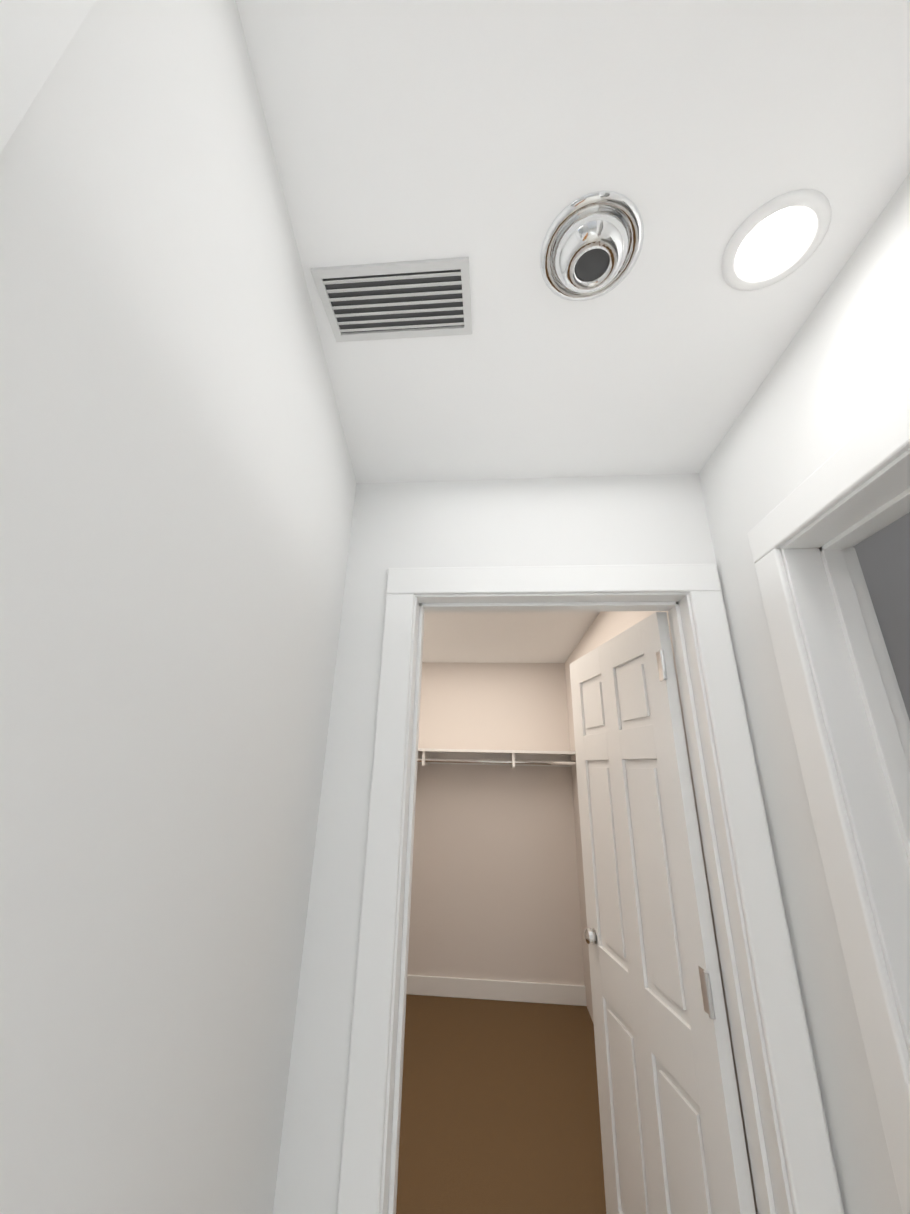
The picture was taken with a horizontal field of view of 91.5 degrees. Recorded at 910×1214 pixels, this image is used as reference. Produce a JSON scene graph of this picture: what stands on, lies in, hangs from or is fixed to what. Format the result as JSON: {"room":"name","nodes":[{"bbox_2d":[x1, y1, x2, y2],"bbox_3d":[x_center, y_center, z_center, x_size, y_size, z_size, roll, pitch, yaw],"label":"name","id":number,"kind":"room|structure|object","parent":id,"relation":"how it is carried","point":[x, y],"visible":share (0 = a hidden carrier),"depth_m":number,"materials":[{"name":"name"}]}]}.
{"room":"hallway","nodes":[
{"label":"hallway","id":0,"kind":"room"},
{"bbox_2d":[0,0,95,153],"bbox_3d":[-0.812,0.200,0.074,1.060,2.750,0.120,0,-20,5],"label":"wall","id":1,"kind":"structure","parent":0,"point":[36,36],"depth_m":0.28,"materials":[{"name":"white paint"}]},
{"bbox_2d":[0,0,355,1213],"bbox_3d":[-0.382,0.538,0.529,0.119,2.440,1.178,2,-20,-3],"label":"wall","id":2,"kind":"structure","parent":0,"point":[176,490],"depth_m":0.44,"materials":[{"name":"white paint"}]},
{"bbox_2d":[407,663,584,985],"bbox_3d":[0.132,1.670,3.634,1.940,2.440,0.120,0,-20,5],"label":"wall","id":3,"kind":"structure","parent":0,"point":[495,890],"depth_m":3.50,"materials":[{"name":"white paint"}]},
{"bbox_2d":[417,748,575,766],"bbox_3d":[0.279,1.215,3.551,1.323,0.125,0.319,0,-20,5],"label":"closet shelf","id":4,"kind":"object","parent":3,"relation":"attached to","point":[428,756],"visible":0.33,"depth_m":3.39,"materials":[{"name":"white metal"}]},
{"bbox_2d":[406,975,586,1005],"bbox_3d":[0.106,2.734,3.176,1.630,0.114,0.019,0,-20,5],"label":"baseboard","id":5,"kind":"structure","parent":3,"relation":"attached to","point":[532,992],"depth_m":3.15,"materials":[{"name":"white wood"}]},
{"bbox_2d":[396,994,605,1213],"bbox_3d":[0.001,2.396,1.978,1.940,0.066,2.750,0,-20,5],"label":"floor","id":6,"kind":"structure","parent":0,"point":[500,1112],"depth_m":2.13,"materials":[{"name":"brown carpet"}]},
{"bbox_2d":[273,473,844,1213],"bbox_3d":[-0.151,0.756,1.118,1.800,2.440,0.140,0,-20,5],"label":"wall","id":7,"kind":"structure","parent":0,"point":[619,519],"depth_m":1.31,"materials":[{"name":"white paint"}]},
{"bbox_2d":[337,564,842,1213],"bbox_3d":[0.257,0.903,1.030,0.957,2.121,0.172,0,-20,5],"label":"trim","id":8,"kind":"structure","parent":7,"relation":"attached to","point":[811,1176],"depth_m":1.04,"materials":[{"name":"white wood"}]},
{"bbox_2d":[570,612,755,1213],"bbox_3d":[0.571,1.090,1.406,0.206,2.015,0.773,0,-20,5],"label":"closet door","id":9,"kind":"structure","parent":7,"relation":"in","point":[672,1135],"depth_m":1.33,"materials":[{"name":"painted wood"},{"name":"metal"}]},
{"bbox_2d":[236,0,909,662],"bbox_3d":[0.009,-0.169,2.288,1.940,0.100,3.910,0,-20,5],"label":"ceiling","id":10,"kind":"structure","parent":0,"point":[490,138],"depth_m":0.71,"materials":[{"name":"white paint"}]},
{"bbox_2d":[310,257,471,341],"bbox_3d":[-0.118,-0.615,0.898,0.300,0.009,0.150,0,-20,5],"label":"ceiling vent","id":11,"kind":"object","parent":10,"relation":"in","point":[403,299],"visible":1,"depth_m":0.89,"materials":[{"name":"white metal"}]},
{"bbox_2d":[540,190,643,300],"bbox_3d":[0.245,-0.624,0.796,0.180,0.045,0.180,0,-20,5],"label":"sprinkler","id":12,"kind":"object","parent":10,"relation":"in","point":[592,243],"visible":1,"depth_m":0.77,"materials":[{"name":"silver metal"}]},
{"bbox_2d":[721,189,831,290],"bbox_3d":[0.565,-0.640,0.785,0.160,0.009,0.160,0,-20,5],"label":"recessed light","id":13,"kind":"object","parent":10,"relation":"in","point":[776,239],"visible":1,"depth_m":0.78,"materials":[{"name":"white plastic"}]},
{"bbox_2d":[565,611,757,1213],"bbox_3d":[0.848,1.209,2.310,0.010,2.440,2.560,0,-20,5],"label":"wall","id":14,"kind":"structure","parent":0,"point":[604,627],"depth_m":2.83,"materials":[{"name":"white paint"}]},
{"bbox_2d":[699,173,909,1213],"bbox_3d":[0.877,0.854,1.780,0.140,2.750,4.030,0,-20,5],"label":"wall","id":15,"kind":"structure","parent":0,"point":[836,378],"depth_m":0.90,"materials":[{"name":"white paint"}]},
{"bbox_2d":[748,384,909,1213],"bbox_3d":[0.755,0.655,0.310,0.172,2.121,0.922,0,-20,5],"label":"door frame","id":16,"kind":"structure","parent":15,"relation":"attached to","point":[877,443],"depth_m":0.81,"materials":[{"name":"white wood"}]},
{"bbox_2d":[779,448,909,1057],"bbox_3d":[0.754,0.689,0.298,0.144,2.050,0.780,0,-20,5],"label":"trim","id":17,"kind":"structure","parent":15,"relation":"attached to","point":[867,730],"depth_m":0.85,"materials":[{"name":"white wood"}]},
{"bbox_2d":[854,512,909,719],"bbox_3d":[1.254,0.706,0.890,0.760,2.440,0.100,0,-20,5],"label":"wall","id":18,"kind":"structure","parent":0,"point":[883,555],"depth_m":1.12,"materials":[{"name":"grey paint"}]}
]}

